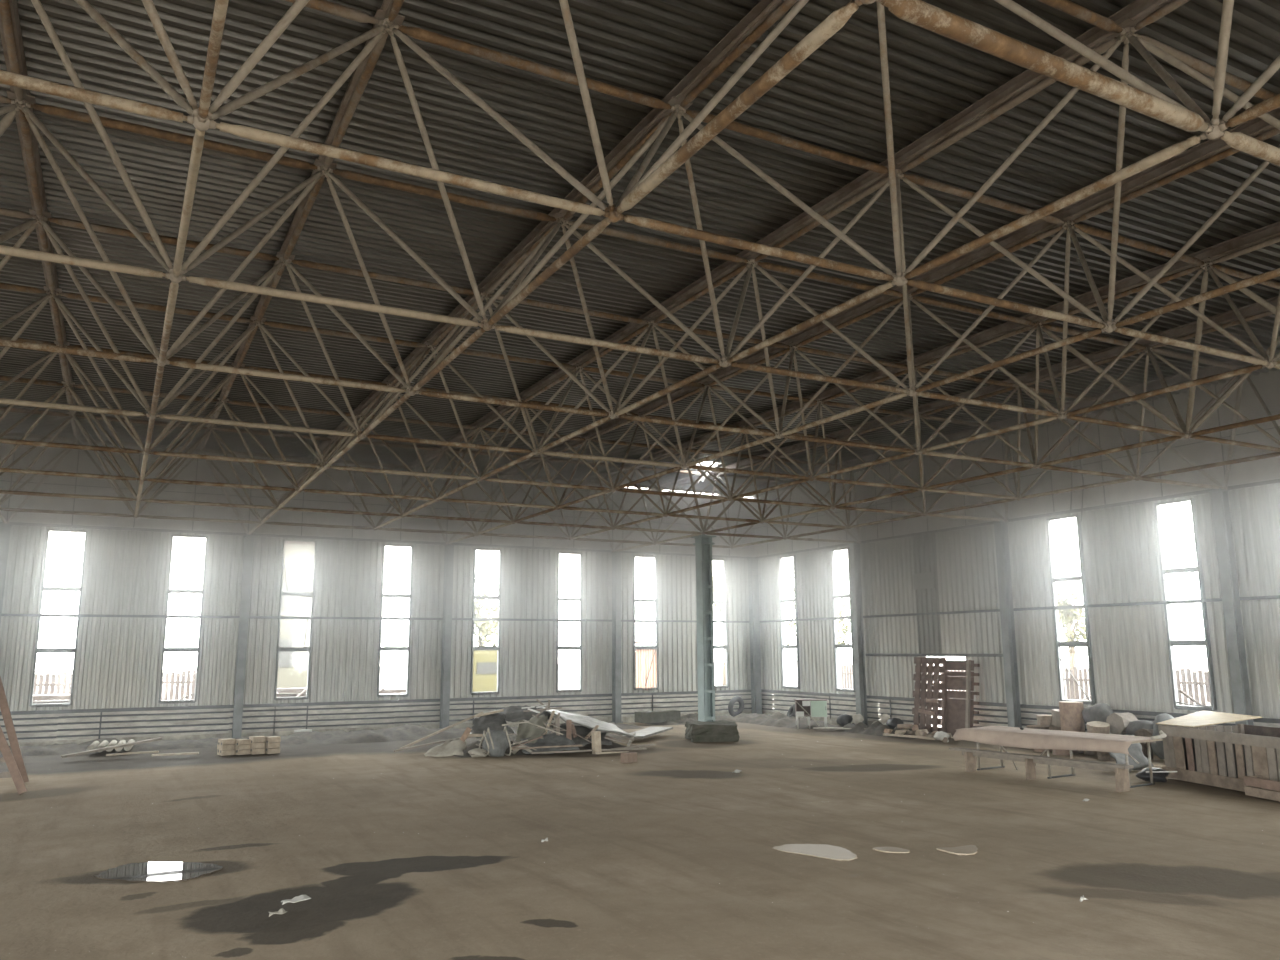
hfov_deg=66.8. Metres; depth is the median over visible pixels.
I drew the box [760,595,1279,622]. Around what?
trim
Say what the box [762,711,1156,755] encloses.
trim
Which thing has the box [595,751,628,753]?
plank
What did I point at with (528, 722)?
broken lath
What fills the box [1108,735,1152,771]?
tarpaulin
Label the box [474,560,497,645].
tree
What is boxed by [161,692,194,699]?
heap
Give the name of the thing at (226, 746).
block
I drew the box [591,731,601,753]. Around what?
timber post
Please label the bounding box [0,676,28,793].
trestle
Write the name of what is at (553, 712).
plank
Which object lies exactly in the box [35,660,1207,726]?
ground
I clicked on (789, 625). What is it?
tree
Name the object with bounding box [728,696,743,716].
tyre
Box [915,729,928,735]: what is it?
firewood
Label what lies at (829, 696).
trim
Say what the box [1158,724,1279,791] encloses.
crate
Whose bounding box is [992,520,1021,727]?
steel column
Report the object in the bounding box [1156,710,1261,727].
plywood sheet
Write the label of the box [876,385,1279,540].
trim
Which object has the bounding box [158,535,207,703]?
window
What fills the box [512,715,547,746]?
tarpaulin
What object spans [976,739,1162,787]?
trestle table
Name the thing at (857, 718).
bundle
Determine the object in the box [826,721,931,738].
rubble
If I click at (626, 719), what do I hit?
trim
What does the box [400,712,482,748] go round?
pole
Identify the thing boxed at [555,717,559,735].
plank
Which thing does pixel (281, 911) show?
paper scrap
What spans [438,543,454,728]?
steel column
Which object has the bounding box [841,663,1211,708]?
fence
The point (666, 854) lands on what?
floor
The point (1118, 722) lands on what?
log
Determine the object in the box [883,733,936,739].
plank
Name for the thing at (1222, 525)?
steel column
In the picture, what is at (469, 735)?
plank
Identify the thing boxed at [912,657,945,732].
wooden pallet
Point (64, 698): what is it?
stack
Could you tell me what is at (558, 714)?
plank
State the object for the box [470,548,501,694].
window
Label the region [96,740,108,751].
pipe
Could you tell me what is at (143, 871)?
puddle
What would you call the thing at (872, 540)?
trim
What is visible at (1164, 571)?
window
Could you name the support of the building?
on the ground
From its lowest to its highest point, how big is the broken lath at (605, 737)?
0.269 m
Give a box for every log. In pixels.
[1026,725,1048,729]
[1034,749,1051,751]
[1036,715,1053,726]
[1049,726,1060,749]
[1051,709,1060,726]
[1053,749,1069,755]
[1059,701,1084,731]
[1072,750,1083,752]
[1084,751,1097,754]
[1087,721,1109,733]
[1097,751,1114,760]
[1106,712,1137,734]
[1126,734,1152,759]
[1135,729,1153,747]
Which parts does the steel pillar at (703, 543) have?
cap plate, batten plate, batten plate, batten plate, batten plate, batten plate, batten plate, batten plate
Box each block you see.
[217,738,235,755]
[234,739,250,754]
[249,736,265,754]
[265,736,280,753]
[685,720,738,741]
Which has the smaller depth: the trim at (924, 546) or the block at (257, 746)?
the block at (257, 746)
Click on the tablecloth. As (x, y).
(1029, 738)
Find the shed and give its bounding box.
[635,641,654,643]
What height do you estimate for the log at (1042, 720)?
0.262 m
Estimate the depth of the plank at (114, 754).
23.22 m
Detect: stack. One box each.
[32,694,69,703]
[276,688,305,696]
[379,689,405,694]
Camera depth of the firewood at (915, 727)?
27.18 m
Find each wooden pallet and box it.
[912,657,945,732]
[941,660,979,736]
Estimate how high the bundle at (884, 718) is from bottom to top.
0.304 m
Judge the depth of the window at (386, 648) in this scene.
30.18 m
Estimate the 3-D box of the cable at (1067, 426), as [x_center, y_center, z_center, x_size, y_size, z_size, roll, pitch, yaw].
[10.949,-0.340,24.738,0.051,2.253,0.176,5,-11,-28]
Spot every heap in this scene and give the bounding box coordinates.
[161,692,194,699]
[276,687,306,696]
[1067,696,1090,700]
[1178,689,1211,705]
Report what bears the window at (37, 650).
in the wall at (119, 659)
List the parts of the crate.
panel, corner post, panel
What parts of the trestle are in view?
leg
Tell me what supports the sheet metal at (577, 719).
on the rubble at (472, 745)
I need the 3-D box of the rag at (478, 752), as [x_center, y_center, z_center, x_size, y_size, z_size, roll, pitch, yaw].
[-3.780,6.382,22.690,0.453,0.223,0.328,5,-11,-28]
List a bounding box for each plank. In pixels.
[61,737,161,757]
[106,751,158,755]
[152,752,198,755]
[294,729,311,731]
[394,737,470,751]
[468,734,482,736]
[474,709,503,716]
[502,721,528,725]
[512,745,582,749]
[523,707,561,711]
[530,748,646,753]
[543,711,554,734]
[551,713,559,732]
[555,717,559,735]
[566,720,571,739]
[572,722,576,737]
[585,725,598,738]
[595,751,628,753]
[610,732,633,740]
[611,744,654,748]
[627,733,635,746]
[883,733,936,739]
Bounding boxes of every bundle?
[836,714,852,725]
[852,714,863,724]
[881,714,889,723]
[886,718,903,728]
[934,731,949,741]
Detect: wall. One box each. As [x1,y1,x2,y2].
[0,525,750,711]
[758,483,1279,718]
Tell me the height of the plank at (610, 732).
0.233 m
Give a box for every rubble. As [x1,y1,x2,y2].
[0,737,248,756]
[279,724,472,745]
[427,733,625,757]
[508,722,642,733]
[645,713,738,725]
[735,712,838,728]
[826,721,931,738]
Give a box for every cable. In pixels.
[1067,426,1072,510]
[1078,423,1083,520]
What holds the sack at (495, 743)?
on the floor
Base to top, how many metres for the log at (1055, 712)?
0.407 m
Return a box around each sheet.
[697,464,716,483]
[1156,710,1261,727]
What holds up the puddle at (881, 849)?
on the floor
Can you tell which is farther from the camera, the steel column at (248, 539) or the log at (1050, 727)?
the steel column at (248, 539)
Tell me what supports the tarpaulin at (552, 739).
on the rubble at (472, 745)
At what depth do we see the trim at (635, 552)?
35.39 m
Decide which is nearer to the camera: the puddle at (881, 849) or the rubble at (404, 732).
the puddle at (881, 849)
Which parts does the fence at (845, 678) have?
rail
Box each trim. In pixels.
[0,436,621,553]
[0,437,623,552]
[0,689,750,714]
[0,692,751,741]
[0,694,1277,739]
[1,613,748,622]
[7,711,751,746]
[98,695,652,738]
[622,488,754,558]
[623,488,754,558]
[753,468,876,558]
[754,468,877,558]
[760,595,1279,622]
[761,689,1279,723]
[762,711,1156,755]
[829,696,891,719]
[866,654,1002,656]
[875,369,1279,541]
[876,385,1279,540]
[912,533,941,653]
[913,572,934,588]
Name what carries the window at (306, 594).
in the wall at (119, 659)
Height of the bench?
0.438 m
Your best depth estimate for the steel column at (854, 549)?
31.09 m
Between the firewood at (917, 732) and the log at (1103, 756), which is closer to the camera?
the log at (1103, 756)
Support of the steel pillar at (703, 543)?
on the floor
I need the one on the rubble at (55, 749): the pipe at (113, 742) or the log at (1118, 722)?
the pipe at (113, 742)
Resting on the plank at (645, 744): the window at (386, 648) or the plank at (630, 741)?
the plank at (630, 741)
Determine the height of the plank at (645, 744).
0.050 m
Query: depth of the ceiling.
12.65 m
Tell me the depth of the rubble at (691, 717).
32.98 m
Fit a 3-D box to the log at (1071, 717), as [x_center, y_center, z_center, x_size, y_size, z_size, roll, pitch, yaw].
[10.334,5.679,23.227,0.530,0.722,0.557,5,-11,-28]
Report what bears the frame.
attached to the ceiling
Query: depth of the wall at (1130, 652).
25.24 m
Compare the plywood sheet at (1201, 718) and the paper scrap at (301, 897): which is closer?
the paper scrap at (301, 897)
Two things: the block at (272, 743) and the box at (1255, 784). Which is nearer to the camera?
the box at (1255, 784)
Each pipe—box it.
[87,741,99,750]
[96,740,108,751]
[106,740,117,751]
[115,740,125,750]
[124,739,134,750]
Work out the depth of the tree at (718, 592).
60.43 m
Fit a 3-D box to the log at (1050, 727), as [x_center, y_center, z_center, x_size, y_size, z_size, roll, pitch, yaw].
[10.250,6.266,23.594,0.584,0.552,0.572,5,-11,-28]
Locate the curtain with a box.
[636,649,656,688]
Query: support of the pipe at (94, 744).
on the rubble at (55, 749)
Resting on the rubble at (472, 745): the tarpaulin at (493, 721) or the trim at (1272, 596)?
the tarpaulin at (493, 721)
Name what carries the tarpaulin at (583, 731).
on the rubble at (472, 745)
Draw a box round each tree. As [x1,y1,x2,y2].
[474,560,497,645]
[713,561,725,684]
[782,559,849,644]
[836,589,850,652]
[1056,582,1085,698]
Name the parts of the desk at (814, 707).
drawer, drawer, door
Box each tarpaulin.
[471,713,513,737]
[499,705,553,721]
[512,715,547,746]
[520,733,578,753]
[551,725,611,746]
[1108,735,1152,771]
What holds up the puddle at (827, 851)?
on the floor
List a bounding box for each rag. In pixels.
[468,748,485,756]
[512,744,532,753]
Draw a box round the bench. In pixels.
[949,747,1133,791]
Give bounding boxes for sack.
[479,726,511,756]
[1082,703,1112,723]
[1125,720,1153,734]
[1150,713,1180,758]
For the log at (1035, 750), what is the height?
0.402 m
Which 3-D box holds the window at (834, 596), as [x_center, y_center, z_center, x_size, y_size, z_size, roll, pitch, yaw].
[6.736,4.615,32.188,0.130,4.690,0.930,5,-11,-28]
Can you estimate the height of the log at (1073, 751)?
0.422 m
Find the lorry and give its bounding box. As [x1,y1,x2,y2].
[473,650,496,691]
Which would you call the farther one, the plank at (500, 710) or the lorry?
the lorry
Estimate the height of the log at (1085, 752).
0.452 m
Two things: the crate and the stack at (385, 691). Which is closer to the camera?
the crate
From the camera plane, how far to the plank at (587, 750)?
23.16 m
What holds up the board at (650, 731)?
on the floor
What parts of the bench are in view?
leg, leg, seat, leg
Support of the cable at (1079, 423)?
hanging from the frame
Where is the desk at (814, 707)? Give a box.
[793,699,826,728]
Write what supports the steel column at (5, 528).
on the floor
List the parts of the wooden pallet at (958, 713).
upright post, upright post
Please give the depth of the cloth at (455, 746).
22.95 m
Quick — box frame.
[0,0,1279,551]
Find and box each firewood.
[884,729,891,733]
[895,729,909,734]
[897,724,912,728]
[906,730,915,735]
[912,724,918,730]
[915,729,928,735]
[919,731,926,736]
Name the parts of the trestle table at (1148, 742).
leg, leg, leg, leg, leg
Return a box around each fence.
[33,670,195,700]
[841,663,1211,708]
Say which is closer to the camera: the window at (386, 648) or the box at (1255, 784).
the box at (1255, 784)
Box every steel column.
[0,522,12,622]
[232,534,254,738]
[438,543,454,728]
[611,551,622,723]
[746,557,761,713]
[848,542,867,724]
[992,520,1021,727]
[1208,487,1253,724]
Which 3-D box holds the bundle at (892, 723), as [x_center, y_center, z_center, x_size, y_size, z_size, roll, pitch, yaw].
[7.460,7.166,28.436,0.466,0.417,0.514,5,-11,-28]
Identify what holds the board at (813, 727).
on the rubble at (877, 728)
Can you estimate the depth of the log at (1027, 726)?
23.91 m
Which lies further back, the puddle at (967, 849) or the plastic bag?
the plastic bag
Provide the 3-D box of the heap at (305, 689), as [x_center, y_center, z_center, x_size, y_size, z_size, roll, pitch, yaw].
[-11.055,7.583,31.550,3.928,1.725,2.768,0,-10,-4]
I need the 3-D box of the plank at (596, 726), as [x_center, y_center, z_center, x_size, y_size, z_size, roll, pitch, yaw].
[-1.221,6.356,24.440,0.080,0.330,0.510,-8,-12,37]
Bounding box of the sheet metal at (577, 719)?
[537,706,636,736]
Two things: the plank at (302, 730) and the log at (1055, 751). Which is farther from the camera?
the plank at (302, 730)
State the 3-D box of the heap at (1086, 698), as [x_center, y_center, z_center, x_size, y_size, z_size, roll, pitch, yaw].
[13.292,6.621,27.572,3.732,1.601,2.344,8,-13,-40]
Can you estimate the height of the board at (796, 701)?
0.757 m
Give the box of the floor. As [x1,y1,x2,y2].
[0,722,1279,959]
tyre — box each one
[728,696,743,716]
[786,704,795,716]
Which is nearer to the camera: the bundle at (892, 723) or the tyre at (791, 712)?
the bundle at (892, 723)
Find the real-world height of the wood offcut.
0.341 m
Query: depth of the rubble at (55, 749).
25.00 m
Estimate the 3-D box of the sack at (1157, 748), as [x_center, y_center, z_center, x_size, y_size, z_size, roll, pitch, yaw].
[11.537,5.583,21.178,0.826,0.968,0.726,5,-11,-28]
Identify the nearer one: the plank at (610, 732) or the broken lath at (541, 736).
the broken lath at (541, 736)
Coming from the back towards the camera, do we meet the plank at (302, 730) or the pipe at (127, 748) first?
the plank at (302, 730)
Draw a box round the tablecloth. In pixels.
[953,726,1156,753]
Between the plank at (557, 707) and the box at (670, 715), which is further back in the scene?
the box at (670, 715)
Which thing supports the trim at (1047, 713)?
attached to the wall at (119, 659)
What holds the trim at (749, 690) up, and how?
attached to the wall at (119, 659)
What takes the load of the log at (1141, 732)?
on the log at (1144, 749)
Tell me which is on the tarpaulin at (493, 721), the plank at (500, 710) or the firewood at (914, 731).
the plank at (500, 710)
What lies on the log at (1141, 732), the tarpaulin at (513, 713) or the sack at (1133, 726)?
the sack at (1133, 726)
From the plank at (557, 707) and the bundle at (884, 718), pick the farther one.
the bundle at (884, 718)
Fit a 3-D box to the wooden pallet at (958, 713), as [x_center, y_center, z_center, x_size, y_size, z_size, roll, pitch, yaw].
[8.898,6.076,27.004,0.390,2.105,1.210,5,-11,-28]
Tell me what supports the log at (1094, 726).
on the log
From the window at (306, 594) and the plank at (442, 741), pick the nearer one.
the plank at (442, 741)
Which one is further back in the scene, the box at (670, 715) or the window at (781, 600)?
the window at (781, 600)
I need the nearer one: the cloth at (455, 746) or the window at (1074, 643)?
the cloth at (455, 746)
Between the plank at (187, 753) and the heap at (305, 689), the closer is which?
the plank at (187, 753)
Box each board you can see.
[620,727,672,737]
[796,701,818,724]
[813,727,866,729]
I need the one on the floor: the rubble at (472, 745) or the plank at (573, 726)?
the rubble at (472, 745)
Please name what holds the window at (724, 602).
in the wall at (119, 659)
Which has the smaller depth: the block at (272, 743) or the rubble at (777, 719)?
the block at (272, 743)
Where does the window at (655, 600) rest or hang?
in the wall at (119, 659)
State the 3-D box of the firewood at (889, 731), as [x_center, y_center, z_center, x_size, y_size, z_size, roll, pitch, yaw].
[7.100,7.178,27.715,0.178,0.179,0.407,-7,-12,33]
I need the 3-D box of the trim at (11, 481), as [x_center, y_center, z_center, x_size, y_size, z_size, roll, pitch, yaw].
[-14.018,0.222,27.494,30.412,2.450,0.070,5,-11,-28]
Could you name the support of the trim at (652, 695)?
attached to the wall at (119, 659)
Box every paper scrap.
[269,908,286,916]
[281,895,310,904]
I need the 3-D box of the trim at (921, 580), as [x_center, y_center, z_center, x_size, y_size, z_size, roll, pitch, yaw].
[8.501,3.016,29.049,0.040,0.470,0.830,5,-11,-28]
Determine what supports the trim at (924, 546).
attached to the wall at (1130, 652)
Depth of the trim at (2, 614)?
29.14 m
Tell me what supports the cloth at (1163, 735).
on the tablecloth
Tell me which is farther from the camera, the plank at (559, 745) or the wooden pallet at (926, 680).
the wooden pallet at (926, 680)
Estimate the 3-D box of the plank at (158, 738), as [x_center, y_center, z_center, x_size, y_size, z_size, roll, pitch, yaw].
[-12.572,6.377,23.171,0.160,0.309,2.172,-9,-13,42]
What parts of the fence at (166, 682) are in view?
rail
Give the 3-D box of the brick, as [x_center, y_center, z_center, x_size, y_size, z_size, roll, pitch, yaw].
[-0.245,6.137,21.496,0.220,0.208,0.300,-10,-14,44]
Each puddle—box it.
[93,862,222,881]
[772,844,856,860]
[873,847,909,852]
[936,845,977,854]
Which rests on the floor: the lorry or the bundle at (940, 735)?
the bundle at (940, 735)
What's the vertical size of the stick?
1.258 m
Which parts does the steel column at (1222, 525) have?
cap plate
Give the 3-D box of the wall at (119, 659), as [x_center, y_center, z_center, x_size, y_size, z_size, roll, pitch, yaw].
[-11.504,4.050,28.200,36.060,4.960,0.048,5,-11,-28]
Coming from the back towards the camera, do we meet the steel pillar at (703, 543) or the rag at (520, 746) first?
the steel pillar at (703, 543)
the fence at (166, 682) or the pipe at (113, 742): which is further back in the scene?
the fence at (166, 682)
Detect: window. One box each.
[30,529,87,707]
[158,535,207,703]
[274,540,316,700]
[377,544,413,697]
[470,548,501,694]
[556,552,582,692]
[633,555,657,689]
[712,559,728,687]
[778,555,799,688]
[830,547,854,691]
[1046,514,1095,704]
[1154,498,1216,710]
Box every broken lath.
[512,736,542,747]
[528,722,562,734]
[605,737,640,747]
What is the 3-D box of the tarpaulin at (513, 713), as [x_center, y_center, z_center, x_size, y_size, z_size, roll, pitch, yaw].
[-3.015,6.101,25.395,1.403,0.366,1.060,5,-11,-28]
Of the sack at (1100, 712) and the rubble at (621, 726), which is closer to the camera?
the sack at (1100, 712)
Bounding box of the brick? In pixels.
[621,752,636,762]
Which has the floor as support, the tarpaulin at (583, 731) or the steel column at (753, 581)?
the steel column at (753, 581)
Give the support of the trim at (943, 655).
attached to the wall at (1130, 652)
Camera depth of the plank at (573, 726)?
24.39 m
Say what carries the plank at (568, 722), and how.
on the rubble at (472, 745)
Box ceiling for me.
[0,0,1279,496]
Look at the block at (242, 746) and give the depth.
23.49 m
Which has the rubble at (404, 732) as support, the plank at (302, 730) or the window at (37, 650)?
the plank at (302, 730)
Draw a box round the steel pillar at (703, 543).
[691,534,715,721]
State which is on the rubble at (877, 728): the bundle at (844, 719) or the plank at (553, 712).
the bundle at (844, 719)
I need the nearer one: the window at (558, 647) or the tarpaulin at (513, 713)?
the tarpaulin at (513, 713)
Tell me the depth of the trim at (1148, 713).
26.03 m
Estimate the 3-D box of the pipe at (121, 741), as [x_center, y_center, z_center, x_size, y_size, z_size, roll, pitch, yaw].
[-13.097,6.690,24.485,0.175,0.190,1.232,4,-11,-23]
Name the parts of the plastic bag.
metal strip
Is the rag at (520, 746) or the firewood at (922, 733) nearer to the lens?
the rag at (520, 746)
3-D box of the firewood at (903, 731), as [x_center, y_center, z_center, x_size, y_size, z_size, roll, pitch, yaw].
[7.380,7.092,27.306,0.485,0.142,0.154,6,-12,-33]
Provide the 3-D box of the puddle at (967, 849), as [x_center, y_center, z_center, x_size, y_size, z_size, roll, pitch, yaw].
[4.024,4.580,12.012,0.576,0.030,0.468,5,-11,-28]
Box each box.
[635,710,680,722]
[1243,775,1279,800]
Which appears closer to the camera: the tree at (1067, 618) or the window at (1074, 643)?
the window at (1074, 643)
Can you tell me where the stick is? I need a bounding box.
[645,649,655,685]
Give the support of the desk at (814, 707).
on the floor
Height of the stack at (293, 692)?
1.140 m
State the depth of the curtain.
34.01 m
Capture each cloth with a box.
[424,739,465,756]
[1150,730,1166,739]
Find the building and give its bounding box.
[277,542,313,693]
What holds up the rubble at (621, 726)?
on the floor
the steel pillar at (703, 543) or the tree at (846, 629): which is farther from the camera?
the tree at (846, 629)
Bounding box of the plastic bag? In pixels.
[1135,767,1176,781]

